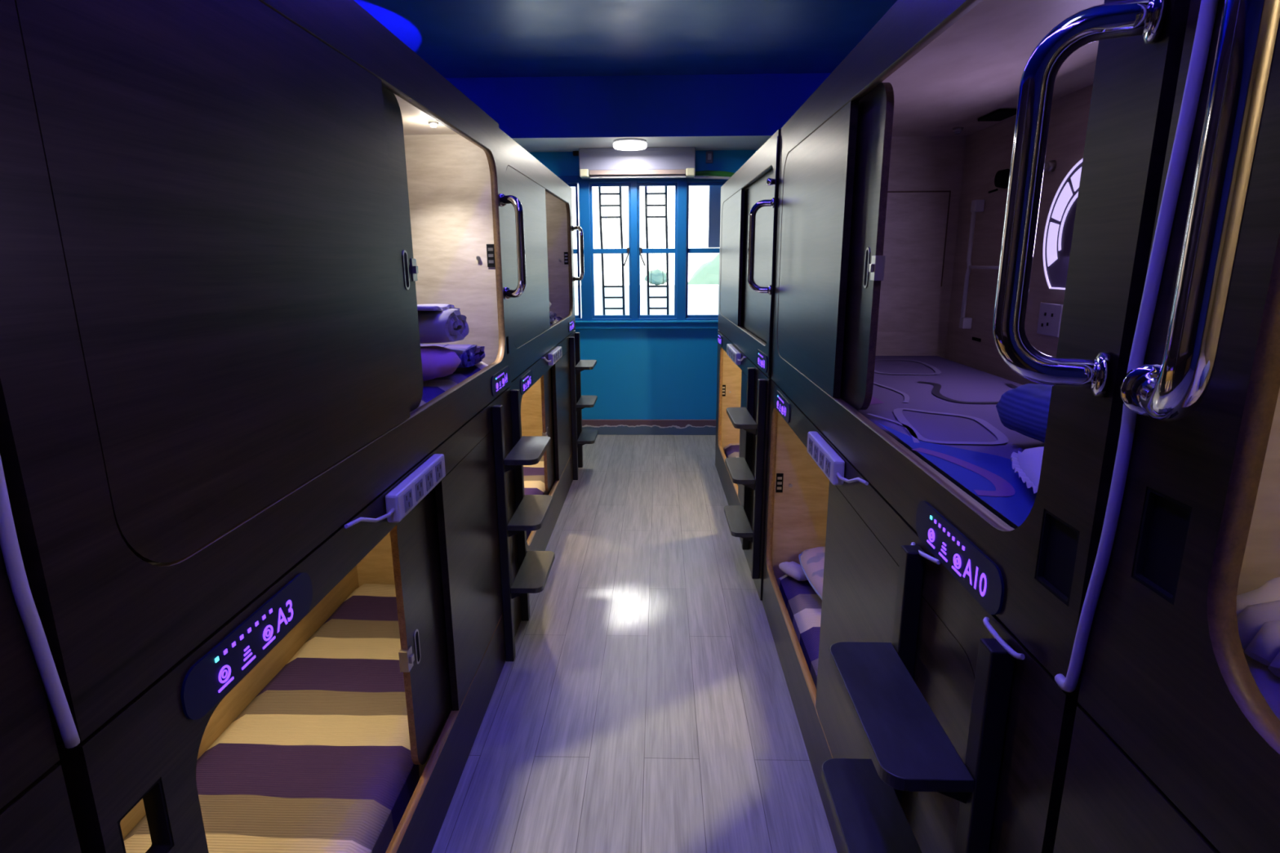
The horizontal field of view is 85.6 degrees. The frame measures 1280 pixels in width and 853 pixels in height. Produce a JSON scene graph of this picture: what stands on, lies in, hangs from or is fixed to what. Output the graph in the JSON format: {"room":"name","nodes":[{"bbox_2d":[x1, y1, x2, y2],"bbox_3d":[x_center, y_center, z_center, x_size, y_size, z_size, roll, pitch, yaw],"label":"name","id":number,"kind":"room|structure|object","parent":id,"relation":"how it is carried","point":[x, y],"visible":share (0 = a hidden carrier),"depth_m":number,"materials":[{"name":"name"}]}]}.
{"room":"hotel room","nodes":[
{"label":"hotel room","id":0,"kind":"room"},
{"bbox_2d":[353,0,897,77],"bbox_3d":[-0.492,-1.913,1.938,4.700,0.100,8.530,0,13,2],"label":"ceiling","id":1,"kind":"structure","parent":0,"point":[457,38],"depth_m":4.25,"materials":[{"name":"blue paint"}]},
{"bbox_2d":[431,435,837,852],"bbox_3d":[-0.476,1.066,2.650,4.700,0.100,8.530,0,13,2],"label":"floor","id":2,"kind":"structure","parent":0,"point":[644,704],"depth_m":2.60,"materials":[{"name":"grey wood"}]},
{"bbox_2d":[0,764,81,852],"bbox_3d":[-1.043,1.148,-0.229,0.800,1.084,2.262,0,13,2],"label":"capsule","id":3,"kind":"object","parent":2,"relation":"on","point":[39,819],"visible":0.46,"depth_m":0.71,"materials":[{"name":"brown wood"}]},
{"bbox_2d":[0,545,59,808],"bbox_3d":[-1.048,0.110,-0.477,0.800,1.038,2.262,0,13,2],"label":"capsule","id":4,"kind":"object","parent":3,"relation":"on","point":[28,744],"visible":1,"depth_m":0.68,"materials":[{"name":"brown wood"}]},
{"bbox_2d":[0,454,79,748],"bbox_3d":[-0.610,-0.144,0.616,0.012,1.001,0.031,0,13,2],"label":"tube","id":5,"kind":"object","parent":4,"relation":"attached to","point":[9,544],"visible":1,"depth_m":0.69,"materials":[{"name":"grey"}]},
{"bbox_2d":[54,386,521,852],"bbox_3d":[-0.961,0.614,1.995,0.834,1.088,2.260,0,13,2],"label":"capsule","id":6,"kind":"object","parent":2,"relation":"on","point":[442,560],"depth_m":1.85,"materials":[{"name":"brown wood"}]},
{"bbox_2d":[0,0,526,742],"bbox_3d":[-0.927,-0.422,1.747,0.914,1.038,2.260,0,13,2],"label":"capsule","id":7,"kind":"object","parent":6,"relation":"on","point":[225,225],"depth_m":0.98,"materials":[{"name":"black plastic"}]},
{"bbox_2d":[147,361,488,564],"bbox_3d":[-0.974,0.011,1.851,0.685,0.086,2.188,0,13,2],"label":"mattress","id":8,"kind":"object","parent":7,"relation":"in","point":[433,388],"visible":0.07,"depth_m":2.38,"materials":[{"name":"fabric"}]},
{"bbox_2d":[420,345,461,382],"bbox_3d":[-0.833,-0.211,2.339,0.440,0.113,0.265,0,13,2],"label":"pillow","id":9,"kind":"object","parent":8,"relation":"on","point":[437,362],"visible":0.23,"depth_m":2.26,"materials":[{"name":"purple fabric"}]},
{"bbox_2d":[420,343,484,368],"bbox_3d":[-0.838,-0.275,2.653,0.431,0.082,0.318,0,13,2],"label":"quilt","id":10,"kind":"object","parent":8,"relation":"on","point":[469,355],"visible":0.17,"depth_m":2.60,"materials":[{"name":"fabric"}]},
{"bbox_2d":[417,308,469,343],"bbox_3d":[-0.841,-0.349,2.395,0.434,0.115,0.272,0,13,2],"label":"rolled blanket","id":11,"kind":"object","parent":10,"relation":"on","point":[449,325],"visible":0.4,"depth_m":2.29,"materials":[{"name":"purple fabric"}]},
{"bbox_2d":[417,303,459,311],"bbox_3d":[-0.845,-0.403,2.376,0.380,0.041,0.321,0,13,2],"label":"sheet","id":12,"kind":"object","parent":11,"relation":"on","point":[431,307],"visible":0.27,"depth_m":2.31,"materials":[{"name":"grey fabric"}]},
{"bbox_2d":[427,120,439,127],"bbox_3d":[-0.729,-1.068,2.440,0.040,0.020,0.040,0,13,2],"label":"reading lamp","id":13,"kind":"object","parent":7,"relation":"attached to","point":[433,123],"depth_m":2.43,"materials":[{"name":"white plastic"}]},
{"bbox_2d":[123,583,452,852],"bbox_3d":[-0.986,1.029,2.095,0.650,0.173,2.188,0,13,2],"label":"mattress","id":14,"kind":"object","parent":6,"relation":"in","point":[319,761],"visible":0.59,"depth_m":2.03,"materials":[{"name":"fabric"}]},
{"bbox_2d":[403,488,413,512],"bbox_3d":[-0.554,0.177,1.655,0.002,0.044,0.050,0,13,2],"label":"socket","id":15,"kind":"object","parent":6,"relation":"attached to","point":[407,492],"depth_m":1.65,"materials":[{"name":"grey plastic"}]},
{"bbox_2d":[414,478,423,502],"bbox_3d":[-0.552,0.159,1.732,0.002,0.044,0.050,0,13,2],"label":"socket","id":16,"kind":"object","parent":6,"relation":"attached to","point":[419,482],"depth_m":1.73,"materials":[{"name":"grey plastic"}]},
{"bbox_2d":[425,469,433,491],"bbox_3d":[-0.550,0.141,1.808,0.002,0.044,0.050,0,13,2],"label":"socket","id":17,"kind":"object","parent":6,"relation":"attached to","point":[428,473],"depth_m":1.80,"materials":[{"name":"grey plastic"}]},
{"bbox_2d":[435,461,442,481],"bbox_3d":[-0.548,0.123,1.884,0.002,0.044,0.050,0,13,2],"label":"socket","id":18,"kind":"object","parent":6,"relation":"attached to","point":[438,464],"depth_m":1.88,"materials":[{"name":"grey plastic"}]},
{"bbox_2d":[491,389,555,661],"bbox_3d":[-0.469,0.404,2.898,0.164,1.072,0.370,0,13,2],"label":"step ladder","id":19,"kind":"object","parent":2,"relation":"on","point":[531,511],"visible":1,"depth_m":2.81,"materials":[{"name":"black metal"}]},
{"bbox_2d":[510,330,577,551],"bbox_3d":[-0.912,0.065,4.295,0.834,1.088,2.420,0,13,2],"label":"capsule","id":20,"kind":"object","parent":2,"relation":"on","point":[545,404],"depth_m":4.45,"materials":[{"name":"brown wood"}]},
{"bbox_2d":[523,454,555,540],"bbox_3d":[-0.937,0.479,4.395,0.650,0.173,2.348,0,13,2],"label":"mattress","id":21,"kind":"object","parent":20,"relation":"in","point":[534,475],"visible":0.05,"depth_m":4.57,"materials":[{"name":"fabric"}]},
{"bbox_2d":[498,128,584,381],"bbox_3d":[-0.880,-0.971,4.047,0.909,1.038,2.420,0,13,2],"label":"capsule","id":22,"kind":"object","parent":20,"relation":"on","point":[545,199],"depth_m":3.69,"materials":[{"name":"black plastic"}]},
{"bbox_2d":[550,315,563,325],"bbox_3d":[-0.925,-0.538,4.151,0.685,0.086,2.348,0,13,2],"label":"mattress","id":23,"kind":"object","parent":22,"relation":"in","point":[558,317],"visible":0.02,"depth_m":5.00,"materials":[{"name":"fabric"}]},
{"bbox_2d":[549,311,556,321],"bbox_3d":[-0.778,-0.744,4.676,0.389,0.072,0.328,0,13,2],"label":"folded blanket","id":24,"kind":"object","parent":23,"relation":"on","point":[552,315],"visible":0.11,"depth_m":4.66,"materials":[{"name":"fabric"}]},
{"bbox_2d":[568,332,598,479],"bbox_3d":[-0.418,-0.159,5.256,0.164,1.072,0.370,0,13,2],"label":"step ladder","id":25,"kind":"object","parent":2,"relation":"on","point":[580,437],"visible":1,"depth_m":5.17,"materials":[{"name":"black metal"}]},
{"bbox_2d":[715,329,771,600],"bbox_3d":[0.974,0.046,4.333,0.835,1.088,2.295,0,13,1],"label":"capsule","id":26,"kind":"object","parent":2,"relation":"on","point":[731,378],"depth_m":4.47,"materials":[{"name":"black plastic"}]},
{"bbox_2d":[723,443,739,485],"bbox_3d":[0.991,0.461,4.432,0.675,0.172,2.223,0,13,1],"label":"mattress","id":27,"kind":"object","parent":26,"relation":"in","point":[732,450],"visible":0.07,"depth_m":5.30,"materials":[{"name":"fabric"}]},
{"bbox_2d":[724,367,766,578],"bbox_3d":[0.512,0.222,3.446,0.139,0.982,0.390,0,13,1],"label":"step ladder","id":28,"kind":"object","parent":26,"relation":"attached to","point":[740,468],"visible":1,"depth_m":3.34,"materials":[{"name":"black metal"}]},
{"bbox_2d":[718,128,781,377],"bbox_3d":[0.932,-0.990,4.086,0.908,1.038,2.295,0,13,1],"label":"capsule","id":29,"kind":"object","parent":26,"relation":"on","point":[744,313],"depth_m":3.72,"materials":[{"name":"brown wood"}]},
{"bbox_2d":[768,135,778,376],"bbox_3d":[0.571,-0.712,2.967,0.010,1.000,0.008,0,13,2],"label":"cable conduit","id":30,"kind":"object","parent":29,"relation":"attached to","point":[777,146],"visible":1,"depth_m":2.96,"materials":[{"name":"black"}]},
{"bbox_2d":[821,545,1015,852],"bbox_3d":[0.447,0.790,1.264,0.164,1.072,0.375,0,13,2],"label":"step ladder","id":31,"kind":"object","parent":2,"relation":"on","point":[908,748],"visible":0.99,"depth_m":1.16,"materials":[{"name":"black metal"}]},
{"bbox_2d":[762,379,1080,852],"bbox_3d":[0.937,0.586,2.073,0.834,1.088,2.298,0,13,2],"label":"capsule","id":32,"kind":"object","parent":2,"relation":"on","point":[862,535],"depth_m":1.55,"materials":[{"name":"brown wood"}]},
{"bbox_2d":[777,574,822,688],"bbox_3d":[0.953,1.001,2.172,0.675,0.173,2.226,0,13,2],"label":"mattress","id":33,"kind":"object","parent":32,"relation":"in","point":[803,605],"visible":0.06,"depth_m":2.84,"materials":[{"name":"fabric"}]},
{"bbox_2d":[778,561,808,581],"bbox_3d":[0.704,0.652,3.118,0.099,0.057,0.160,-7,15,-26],"label":"pillow","id":34,"kind":"object","parent":33,"relation":"on","point":[793,570],"visible":0.81,"depth_m":3.09,"materials":[{"name":"grey fabric"}]},
{"bbox_2d":[799,546,825,599],"bbox_3d":[0.913,0.646,2.936,0.420,0.141,0.514,0,13,2],"label":"pillow","id":35,"kind":"object","parent":33,"relation":"on","point":[811,561],"visible":0.21,"depth_m":2.97,"materials":[{"name":"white fabric"}]},
{"bbox_2d":[808,437,813,455],"bbox_3d":[0.523,0.061,2.119,0.002,0.044,0.047,0,13,2],"label":"socket","id":36,"kind":"object","parent":32,"relation":"attached to","point":[810,439],"depth_m":2.12,"materials":[{"name":"grey plastic"}]},
{"bbox_2d":[813,444,817,462],"bbox_3d":[0.521,0.078,2.047,0.002,0.044,0.047,0,13,2],"label":"socket","id":37,"kind":"object","parent":32,"relation":"attached to","point":[815,446],"depth_m":2.04,"materials":[{"name":"grey plastic"}]},
{"bbox_2d":[818,450,824,469],"bbox_3d":[0.519,0.095,1.975,0.002,0.044,0.047,0,13,2],"label":"socket","id":38,"kind":"object","parent":32,"relation":"attached to","point":[821,453],"depth_m":1.97,"materials":[{"name":"grey plastic"}]},
{"bbox_2d":[825,457,830,477],"bbox_3d":[0.517,0.112,1.903,0.002,0.044,0.047,0,13,2],"label":"socket","id":39,"kind":"object","parent":32,"relation":"attached to","point":[827,459],"depth_m":1.90,"materials":[{"name":"grey plastic"}]},
{"bbox_2d":[771,0,1190,690],"bbox_3d":[0.889,-0.448,1.825,0.918,1.042,2.303,0,13,2],"label":"capsule","id":40,"kind":"object","parent":32,"relation":"on","point":[902,110],"depth_m":1.43,"materials":[{"name":"brown wood"}]},
{"bbox_2d":[877,190,951,331],"bbox_3d":[0.981,-0.688,2.913,0.592,0.576,0.005,0,13,2],"label":"wall panel","id":41,"kind":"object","parent":40,"relation":"attached to","point":[916,225],"depth_m":2.90,"materials":[{"name":"brown wood"}]},
{"bbox_2d":[911,542,941,564],"bbox_3d":[0.524,0.233,1.276,0.013,0.025,0.125,0,13,2],"label":"cable conduit","id":42,"kind":"object","parent":40,"relation":"attached to","point":[922,553],"visible":0.85,"depth_m":1.24,"materials":[{"name":"grey"}]},
{"bbox_2d":[840,355,1044,528],"bbox_3d":[0.933,-0.017,1.929,0.706,0.085,2.226,0,13,2],"label":"mattress","id":43,"kind":"object","parent":40,"relation":"in","point":[943,411],"visible":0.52,"depth_m":1.71,"materials":[{"name":"purple"}]},
{"bbox_2d":[995,383,1052,443],"bbox_3d":[0.941,-0.020,1.429,0.327,0.131,0.316,0,13,2],"label":"bolster pillow","id":44,"kind":"object","parent":43,"relation":"on","point":[1024,409],"visible":0.16,"depth_m":1.43,"materials":[{"name":"blue fabric"}]},
{"bbox_2d":[1010,446,1044,493],"bbox_3d":[0.767,0.093,1.131,0.266,0.068,0.367,4,14,17],"label":"pillow","id":45,"kind":"object","parent":43,"relation":"on","point":[1028,463],"visible":0.14,"depth_m":1.20,"materials":[{"name":"grey fabric"}]},
{"bbox_2d":[951,127,964,133],"bbox_3d":[1.208,-1.123,2.628,0.040,0.020,0.040,0,13,2],"label":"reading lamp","id":46,"kind":"object","parent":40,"relation":"attached to","point":[956,130],"depth_m":2.62,"materials":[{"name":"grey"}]},
{"bbox_2d":[972,337,981,342],"bbox_3d":[1.311,-0.340,2.694,0.004,0.012,0.070,0,13,2],"label":"slot opening","id":47,"kind":"object","parent":40,"relation":"attached to","point":[975,339],"visible":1,"depth_m":2.69,"materials":[{"name":"black plastic"}]},
{"bbox_2d":[959,200,999,328],"bbox_3d":[1.290,-0.595,2.561,0.037,0.489,0.330,0,13,2],"label":"wall rail","id":48,"kind":"object","parent":40,"relation":"attached to","point":[977,206],"visible":0.98,"depth_m":2.69,"materials":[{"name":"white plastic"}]},
{"bbox_2d":[977,108,1017,121],"bbox_3d":[1.230,-1.064,2.364,0.080,0.010,0.160,0,13,2],"label":"grille","id":49,"kind":"object","parent":40,"relation":"attached to","point":[1003,113],"visible":0.8,"depth_m":2.35,"materials":[{"name":"black plastic"}]},
{"bbox_2d":[987,168,1009,193],"bbox_3d":[1.291,-0.882,2.481,0.033,0.078,0.095,0,13,2],"label":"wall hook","id":50,"kind":"object","parent":40,"relation":"attached to","point":[1001,180],"visible":0.92,"depth_m":2.45,"materials":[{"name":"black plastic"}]},
{"bbox_2d":[982,617,1024,659],"bbox_3d":[0.515,0.302,0.986,0.013,0.014,0.110,0,13,2],"label":"cable conduit","id":51,"kind":"object","parent":40,"relation":"attached to","point":[1017,655],"visible":1,"depth_m":0.98,"materials":[{"name":"grey"}]},
{"bbox_2d":[1036,302,1062,337],"bbox_3d":[1.294,-0.338,2.183,0.009,0.100,0.125,0,13,2],"label":"wall socket","id":52,"kind":"object","parent":40,"relation":"attached to","point":[1050,314],"visible":0.82,"depth_m":2.17,"materials":[{"name":"grey plastic"}]},
{"bbox_2d":[1044,160,1056,172],"bbox_3d":[1.284,-0.824,2.195,0.028,0.036,0.082,-2,14,-8],"label":"light","id":53,"kind":"object","parent":40,"relation":"attached to","point":[1050,166],"visible":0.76,"depth_m":2.16,"materials":[{"name":"silver metal"}]},
{"bbox_2d":[1043,158,1083,289],"bbox_3d":[1.288,-0.585,1.983,0.010,0.384,0.444,0,13,2],"label":"light ring","id":54,"kind":"object","parent":40,"relation":"attached to","point":[1059,229],"visible":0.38,"depth_m":2.11,"materials":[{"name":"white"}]},
{"bbox_2d":[1054,0,1218,692],"bbox_3d":[0.511,-0.175,0.697,0.016,1.028,0.078,0,13,2],"label":"tube","id":55,"kind":"object","parent":40,"relation":"attached to","point":[1207,11],"visible":0.93,"depth_m":0.69,"materials":[{"name":"grey"}]},
{"bbox_2d":[1053,706,1220,852],"bbox_3d":[0.889,1.124,-0.171,0.800,1.084,2.275,0,13,2],"label":"capsule","id":56,"kind":"object","parent":2,"relation":"on","point":[1109,804],"visible":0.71,"depth_m":0.76,"materials":[{"name":"brown wood"}]},
{"bbox_2d":[1077,0,1279,852],"bbox_3d":[0.840,0.086,-0.418,0.887,1.038,2.275,0,13,2],"label":"capsule","id":57,"kind":"object","parent":56,"relation":"on","point":[1166,674],"depth_m":0.62,"materials":[{"name":"black plastic"}]},
{"bbox_2d":[1244,656,1279,720],"bbox_3d":[0.878,0.519,-0.315,0.685,0.086,2.203,0,13,2],"label":"mattress","id":58,"kind":"object","parent":57,"relation":"in","point":[1268,684],"visible":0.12,"depth_m":0.67,"materials":[{"name":"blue fabric"}]},
{"bbox_2d":[1236,577,1279,677],"bbox_3d":[0.718,0.212,0.626,0.242,0.077,0.227,0,13,2],"label":"pillow","id":59,"kind":"object","parent":58,"relation":"on","point":[1258,611],"visible":0.77,"depth_m":0.69,"materials":[{"name":"white fabric"}]},
{"bbox_2d":[528,150,757,419],"bbox_3d":[-0.365,-1.185,6.392,4.700,2.540,0.200,0,13,2],"label":"wall","id":60,"kind":"structure","parent":0,"point":[637,374],"depth_m":6.42,"materials":[{"name":"blue paint"}]},
{"bbox_2d":[557,175,582,320],"bbox_3d":[-0.801,-1.593,6.248,0.535,1.255,0.115,0,13,2],"label":"window","id":61,"kind":"structure","parent":60,"relation":"in","point":[572,181],"depth_m":6.18,"materials":[{"name":"blue paint"}]},
{"bbox_2d":[573,151,578,155],"bbox_3d":[-0.552,-2.366,5.992,0.055,0.035,0.040,0,13,2],"label":"junction box","id":62,"kind":"object","parent":60,"relation":"attached to","point":[575,153],"visible":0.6,"depth_m":5.97,"materials":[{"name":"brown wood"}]},
{"bbox_2d":[598,186,623,248],"bbox_3d":[-0.261,-1.883,6.254,0.216,0.532,0.024,0,13,2],"label":"window grille","id":63,"kind":"object","parent":60,"relation":"in","point":[600,193],"depth_m":6.24,"materials":[{"name":"black metal"}]},
{"bbox_2d":[600,253,625,315],"bbox_3d":[-0.247,-1.311,6.391,0.213,0.547,0.024,0,13,2],"label":"window grille","id":64,"kind":"object","parent":60,"relation":"in","point":[604,297],"depth_m":6.39,"materials":[{"name":"black metal"}]},
{"bbox_2d":[613,137,647,151],"bbox_3d":[-0.079,-2.238,5.495,0.270,0.059,0.270,0,13,2],"label":"ceiling lamp","id":65,"kind":"object","parent":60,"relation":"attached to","point":[625,144],"visible":1,"depth_m":5.40,"materials":[{"name":"white plastic"}]},
{"bbox_2d":[577,175,687,320],"bbox_3d":[-0.059,-1.592,6.225,0.950,1.255,0.120,0,13,2],"label":"window","id":66,"kind":"structure","parent":60,"relation":"in","point":[633,251],"depth_m":6.18,"materials":[{"name":"blue paint"}]},
{"bbox_2d":[578,146,695,179],"bbox_3d":[-0.022,-2.248,5.915,0.980,0.235,0.215,0,13,2],"label":"roller blind","id":67,"kind":"object","parent":60,"relation":"attached to","point":[656,162],"visible":0.98,"depth_m":5.82,"materials":[{"name":"white plastic"}]},
{"bbox_2d":[694,170,734,177],"bbox_3d":[0.793,-2.154,5.958,0.668,0.099,0.064,-1,13,-3],"label":"insulated pipe","id":68,"kind":"object","parent":67,"relation":"attached to","point":[711,173],"visible":0.46,"depth_m":5.93,"materials":[{"name":"green"}]},
{"bbox_2d":[693,175,730,179],"bbox_3d":[0.769,-2.119,5.928,0.612,0.062,0.027,-1,13,-1],"label":"hose","id":69,"kind":"object","parent":68,"relation":"attached to","point":[695,176],"visible":0.59,"depth_m":5.92,"materials":[{"name":"white plastic"}]},
{"bbox_2d":[444,72,831,151],"bbox_3d":[-0.383,-2.540,5.709,4.700,0.433,0.900,0,13,2],"label":"beam","id":70,"kind":"structure","parent":60,"relation":"attached to","point":[703,112],"depth_m":5.26,"materials":[{"name":"blue paint"}]},
{"bbox_2d":[575,320,718,328],"bbox_3d":[0.058,-0.932,6.322,2.350,0.075,0.070,0,13,2],"label":"trim","id":71,"kind":"structure","parent":60,"relation":"attached to","point":[658,324],"depth_m":6.30,"materials":[{"name":"blue paint"}]},
{"bbox_2d":[582,419,715,435],"bbox_3d":[-0.362,0.005,6.561,4.700,0.145,0.025,0,13,2],"label":"baseboard","id":72,"kind":"structure","parent":60,"relation":"attached to","point":[605,427],"depth_m":6.54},
{"bbox_2d":[644,186,668,248],"bbox_3d":[0.152,-1.887,6.241,0.207,0.530,0.024,0,13,2],"label":"window grille","id":73,"kind":"object","parent":60,"relation":"in","point":[665,205],"depth_m":6.23,"materials":[{"name":"black metal"}]},
{"bbox_2d":[646,253,669,315],"bbox_3d":[0.166,-1.312,6.378,0.204,0.553,0.024,0,13,2],"label":"window grille","id":74,"kind":"object","parent":60,"relation":"in","point":[647,254],"depth_m":6.38,"materials":[{"name":"black metal"}]},
{"bbox_2d":[685,177,728,319],"bbox_3d":[0.798,-1.591,6.203,0.765,1.255,0.115,0,13,2],"label":"window","id":75,"kind":"structure","parent":60,"relation":"in","point":[691,181],"depth_m":6.19,"materials":[{"name":"blue paint"}]},
{"bbox_2d":[706,151,713,163],"bbox_3d":[0.600,-2.326,5.971,0.060,0.095,0.036,0,13,2],"label":"switch box","id":76,"kind":"object","parent":60,"relation":"attached to","point":[708,153],"visible":1,"depth_m":5.96,"materials":[{"name":"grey plastic"}]},
{"bbox_2d":[707,186,721,247],"bbox_3d":[0.881,-1.983,6.304,0.505,0.680,0.030,0,13,2],"label":"board","id":77,"kind":"object","parent":60,"relation":"attached to","point":[714,201],"visible":0.21,"depth_m":6.31,"materials":[{"name":"blue"}]},
{"label":"outside","id":78,"kind":"structure","parent":0,"visible":0},
{"bbox_2d":[688,253,719,284],"bbox_3d":[1.319,-1.147,9.148,1.943,2.460,0.756,0,13,2],"label":"bush","id":79,"kind":"object","parent":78,"point":[708,273],"visible":0.03,"depth_m":8.93,"materials":[{"name":"green plant"}]},
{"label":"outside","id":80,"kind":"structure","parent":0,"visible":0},
{"bbox_2d":[573,284,719,317],"bbox_3d":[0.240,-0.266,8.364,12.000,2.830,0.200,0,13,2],"label":"window pane","id":81,"kind":"structure","parent":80,"point":[703,300],"depth_m":7.98,"materials":[{"name":"white"}]},
{"bbox_2d":[644,269,666,284],"bbox_3d":[0.195,-1.732,8.019,0.283,0.184,0.197,0,13,2],"label":"potted shrub","id":82,"kind":"object","parent":81,"relation":"on","point":[656,275],"visible":0.78,"depth_m":7.95,"materials":[{"name":"green plant"}]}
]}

